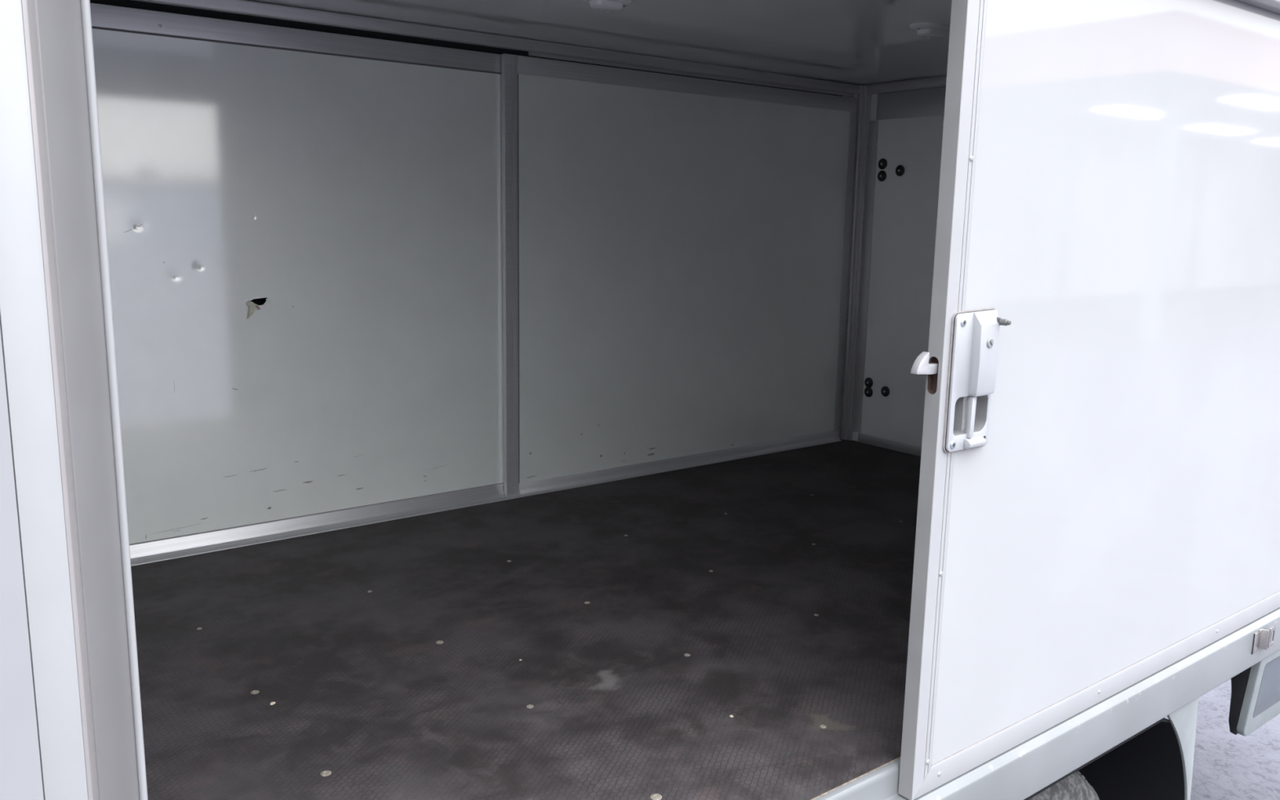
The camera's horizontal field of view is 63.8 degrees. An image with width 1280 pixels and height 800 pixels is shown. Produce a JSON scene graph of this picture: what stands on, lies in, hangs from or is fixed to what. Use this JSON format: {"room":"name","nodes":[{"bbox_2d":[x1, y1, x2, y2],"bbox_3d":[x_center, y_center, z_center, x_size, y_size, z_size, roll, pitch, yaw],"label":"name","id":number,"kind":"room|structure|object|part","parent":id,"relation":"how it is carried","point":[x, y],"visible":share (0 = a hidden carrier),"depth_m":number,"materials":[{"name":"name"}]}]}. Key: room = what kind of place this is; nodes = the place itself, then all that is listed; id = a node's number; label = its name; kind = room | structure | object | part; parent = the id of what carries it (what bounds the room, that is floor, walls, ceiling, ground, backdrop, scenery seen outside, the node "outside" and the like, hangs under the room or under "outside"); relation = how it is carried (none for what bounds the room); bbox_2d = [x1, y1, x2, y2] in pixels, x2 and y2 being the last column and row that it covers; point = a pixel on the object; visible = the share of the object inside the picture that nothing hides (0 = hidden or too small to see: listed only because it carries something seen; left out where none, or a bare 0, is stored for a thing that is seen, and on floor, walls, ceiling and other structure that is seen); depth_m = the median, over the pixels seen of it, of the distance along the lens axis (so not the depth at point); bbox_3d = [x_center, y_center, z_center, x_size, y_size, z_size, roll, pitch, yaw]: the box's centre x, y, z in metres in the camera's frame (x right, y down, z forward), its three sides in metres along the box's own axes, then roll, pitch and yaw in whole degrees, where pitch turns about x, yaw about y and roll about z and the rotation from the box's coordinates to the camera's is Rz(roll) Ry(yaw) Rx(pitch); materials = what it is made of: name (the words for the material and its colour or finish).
{"room":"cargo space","nodes":[
{"label":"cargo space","id":0,"kind":"room"},
{"bbox_2d":[0,0,98,799],"bbox_3d":[-0.865,0.120,0.788,0.769,1.680,0.030,-7,13,-37],"label":"door frame","id":1,"kind":"structure","parent":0,"point":[47,752],"depth_m":0.99,"materials":[{"name":"grey metal"}]},
{"bbox_2d":[33,0,147,799],"bbox_3d":[-0.583,0.080,1.084,0.080,1.660,0.095,-7,13,-37],"label":"trim","id":2,"kind":"structure","parent":1,"relation":"attached to","point":[64,28],"depth_m":1.06,"materials":[{"name":"grey paint"}]},
{"bbox_2d":[813,607,1279,799],"bbox_3d":[0.694,0.787,2.187,4.800,0.191,0.114,-7,13,-37],"label":"side rail","id":3,"kind":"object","parent":1,"relation":"attached to","point":[1031,766],"depth_m":2.40,"materials":[{"name":"white metal"}]},
{"bbox_2d":[897,0,1279,799],"bbox_3d":[1.260,-0.117,2.398,1.919,1.650,0.075,-7,13,-37],"label":"sliding door","id":4,"kind":"structure","parent":3,"relation":"on","point":[1099,502],"depth_m":2.17,"materials":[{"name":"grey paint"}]},
{"bbox_3d":[0.613,0.030,1.909,0.013,0.080,0.015,-7,13,-37],"label":"lever","id":5,"kind":"part","parent":4,"relation":"part of","materials":[{"name":"silver metal"}]},
{"bbox_3d":[0.613,-0.036,1.900,0.127,0.258,0.006,-7,13,-37],"label":"plate","id":6,"kind":"part","parent":4,"relation":"part of","materials":[{"name":"silver metal"}]},
{"bbox_3d":[1.259,0.664,2.567,1.863,0.054,0.022,-7,13,-37],"label":"rail","id":7,"kind":"part","parent":4,"relation":"part of","materials":[{"name":"white metal"}]},
{"bbox_2d":[1024,697,1198,799],"bbox_3d":[0.931,1.140,2.690,1.225,0.686,0.461,-7,13,-37],"label":"wheel arch","id":8,"kind":"object","parent":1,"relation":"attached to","point":[1156,762],"visible":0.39,"depth_m":2.89,"materials":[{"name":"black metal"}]},
{"bbox_3d":[1.466,1.125,2.818,0.223,0.684,0.008,-7,13,-37],"label":"skirt plate","id":9,"kind":"part","parent":8,"relation":"part of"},
{"bbox_2d":[1228,649,1279,736],"bbox_3d":[2.023,0.853,3.252,0.582,0.272,0.094,-7,13,-37],"label":"storage box","id":10,"kind":"object","parent":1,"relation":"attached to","point":[1255,701],"visible":0.72,"depth_m":3.09,"materials":[{"name":"grey"}]},
{"bbox_3d":[2.045,0.841,3.234,0.457,0.147,0.013,-7,13,-37],"label":"inset panel","id":11,"kind":"part","parent":10,"relation":"part of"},
{"bbox_2d":[1251,625,1275,654],"bbox_3d":[1.787,0.687,2.946,0.094,0.071,0.021,-7,13,-37],"label":"latch","id":12,"kind":"object","parent":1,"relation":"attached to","point":[1262,639],"depth_m":2.95,"materials":[{"name":"silver metal"}]},
{"bbox_3d":[1.759,0.693,2.937,0.034,0.060,0.003,-7,13,-37],"label":"plate","id":13,"kind":"part","parent":12,"relation":"part of","materials":[{"name":"silver metal"}]},
{"bbox_2d":[89,0,843,305],"bbox_3d":[-0.488,-0.386,3.839,3.760,1.910,0.020,-7,13,-37],"label":"wall","id":14,"kind":"structure","parent":0,"point":[125,3],"depth_m":3.26,"materials":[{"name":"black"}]},
{"bbox_2d":[89,2,506,563],"bbox_3d":[-1.175,-0.343,3.219,1.795,1.594,0.062,-7,13,-37],"label":"wall panel","id":15,"kind":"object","parent":14,"relation":"in","point":[352,185],"depth_m":3.27,"materials":[{"name":"metal"}]},
{"bbox_3d":[-1.171,-1.099,3.093,1.790,0.061,0.036,-7,13,-37],"label":"rail","id":16,"kind":"part","parent":15,"relation":"part of","materials":[{"name":"metal"}]},
{"bbox_3d":[-1.207,0.419,3.340,1.747,0.048,0.062,-7,13,-37],"label":"rail","id":17,"kind":"part","parent":15,"relation":"part of","materials":[{"name":"metal"}]},
{"bbox_2d":[130,440,841,566],"bbox_3d":[-0.479,0.359,3.900,3.607,0.003,0.090,-7,13,-37],"label":"trim","id":18,"kind":"structure","parent":14,"relation":"attached to","point":[515,496],"depth_m":3.54,"materials":[{"name":"metal"}]},
{"bbox_2d":[133,0,860,97],"bbox_3d":[-0.440,-1.248,3.634,3.650,0.052,0.068,-7,13,-37],"label":"ceiling rail","id":19,"kind":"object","parent":14,"relation":"attached to","point":[535,48],"depth_m":3.63,"materials":[{"name":"metal"}]},
{"bbox_2d":[501,53,856,497],"bbox_3d":[0.242,-0.507,4.275,1.848,1.594,0.037,-7,13,-37],"label":"wall panel","id":20,"kind":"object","parent":14,"relation":"in","point":[675,247],"depth_m":4.16,"materials":[{"name":"metal"}]},
{"bbox_3d":[0.251,0.253,4.427,1.792,0.046,0.034,-7,13,-37],"label":"rail","id":21,"kind":"part","parent":20,"relation":"part of","materials":[{"name":"metal"}]},
{"bbox_3d":[0.274,-1.264,4.162,1.792,0.062,0.018,-7,13,-37],"label":"rail","id":22,"kind":"part","parent":20,"relation":"part of","materials":[{"name":"metal"}]},
{"bbox_2d":[131,439,920,799],"bbox_3d":[0.182,0.519,3.125,3.680,0.020,2.151,-7,13,-37],"label":"floor","id":23,"kind":"structure","parent":0,"point":[771,592],"depth_m":2.53,"materials":[{"name":"black rubber"}]},
{"bbox_2d":[245,0,951,85],"bbox_3d":[0.209,-1.143,2.832,3.740,0.041,2.140,-7,13,-37],"label":"ceiling","id":24,"kind":"structure","parent":0,"point":[860,42],"depth_m":3.36,"materials":[{"name":"white metal"}]},
{"bbox_2d":[581,0,632,12],"bbox_3d":[-0.098,-1.129,2.928,0.168,0.031,0.100,-7,13,-37],"label":"recessed light","id":25,"kind":"object","parent":24,"relation":"in","point":[608,6],"visible":1,"depth_m":2.91,"materials":[{"name":"white plastic"}]},
{"bbox_2d":[908,22,950,38],"bbox_3d":[0.925,-1.172,3.271,0.168,0.031,0.100,-7,13,-37],"label":"recessed light","id":26,"kind":"object","parent":24,"relation":"in","point":[924,29],"visible":0.97,"depth_m":3.24,"materials":[{"name":"white plastic"}]},
{"bbox_2d":[852,75,946,456],"bbox_3d":[1.643,-0.470,4.097,0.066,1.680,2.140,-7,13,-37],"label":"wall","id":27,"kind":"structure","parent":0,"point":[905,136],"depth_m":4.67,"materials":[{"name":"metal"}]},
{"bbox_2d":[839,84,871,439],"bbox_3d":[0.984,-0.626,4.862,0.056,1.655,0.122,-7,13,-37],"label":"trim","id":28,"kind":"structure","parent":27,"relation":"attached to","point":[863,108],"depth_m":4.83,"materials":[{"name":"metal"}]},
{"bbox_3d":[1.055,-0.561,4.818,0.009,1.451,0.054,-7,13,-37],"label":"rail","id":29,"kind":"part","parent":27,"relation":"part of","materials":[{"name":"metal"}]},
{"bbox_2d":[864,386,872,397],"bbox_3d":[1.078,-0.038,4.860,0.008,0.049,0.049,-7,13,-37],"label":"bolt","id":30,"kind":"object","parent":27,"relation":"in","point":[868,390],"depth_m":4.85,"materials":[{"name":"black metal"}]},
{"bbox_2d":[864,377,872,387],"bbox_3d":[1.078,-0.082,4.854,0.008,0.049,0.049,-7,13,-37],"label":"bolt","id":31,"kind":"object","parent":27,"relation":"in","point":[868,380],"depth_m":4.85,"materials":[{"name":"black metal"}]},
{"bbox_2d":[877,170,886,181],"bbox_3d":[1.099,-1.020,4.680,0.008,0.049,0.049,-7,13,-37],"label":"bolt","id":32,"kind":"object","parent":27,"relation":"in","point":[882,175],"depth_m":4.67,"materials":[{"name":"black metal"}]},
{"bbox_2d":[878,158,887,169],"bbox_3d":[1.100,-1.072,4.670,0.008,0.049,0.049,-7,13,-37],"label":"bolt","id":33,"kind":"object","parent":27,"relation":"in","point":[882,162],"depth_m":4.66,"materials":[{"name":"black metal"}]},
{"bbox_2d":[880,386,889,396],"bbox_3d":[1.139,-0.040,4.781,0.008,0.049,0.049,-7,13,-37],"label":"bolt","id":34,"kind":"object","parent":27,"relation":"in","point":[885,390],"depth_m":4.78,"materials":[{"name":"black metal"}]},
{"bbox_3d":[1.651,0.325,4.180,0.009,0.046,1.960,-7,13,-37],"label":"rail","id":35,"kind":"part","parent":27,"relation":"part of","materials":[{"name":"metal"}]},
{"bbox_2d":[895,164,904,176],"bbox_3d":[1.161,-1.026,4.599,0.008,0.049,0.049,-7,13,-37],"label":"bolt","id":36,"kind":"object","parent":27,"relation":"in","point":[900,169],"depth_m":4.59,"materials":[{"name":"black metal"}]},
{"bbox_2d":[866,75,946,94],"bbox_3d":[1.658,-1.265,3.913,0.022,0.042,2.014,-7,13,-37],"label":"trim","id":37,"kind":"structure","parent":27,"relation":"attached to","point":[939,82],"depth_m":4.51,"materials":[{"name":"metal"}]},
{"bbox_3d":[1.678,-1.182,3.910,0.009,0.115,1.960,-7,13,-37],"label":"rail","id":38,"kind":"part","parent":27,"relation":"part of","materials":[{"name":"metal"}]},
{"bbox_3d":[1.466,-0.223,2.641,2.080,1.660,0.025,-7,13,-37],"label":"wall","id":39,"kind":"structure","parent":0,"visible":0},
{"bbox_2d":[1238,0,1279,13],"bbox_3d":[0.744,-0.901,1.859,4.800,0.155,0.094,-7,13,-37],"label":"trim","id":40,"kind":"structure","parent":39,"relation":"attached to","point":[1273,6],"depth_m":2.36,"materials":[{"name":"grey paint"}]},
{"label":"outside","id":41,"kind":"structure","parent":0,"visible":0},
{"bbox_2d":[1164,678,1279,799],"bbox_3d":[13.312,2.506,-0.449,160.000,0.200,140.000,-7,13,-37],"label":"ground","id":42,"kind":"structure","parent":41,"point":[1227,766],"depth_m":4.04,"materials":[{"name":"white snow"}]},
{"bbox_2d":[1028,770,1099,799],"bbox_3d":[0.950,1.269,2.645,0.716,0.716,0.202,-7,13,-37],"label":"wheel","id":43,"kind":"object","parent":42,"relation":"on","point":[1075,786],"visible":0.22,"depth_m":2.58,"materials":[{"name":"black rubber"}]}
]}

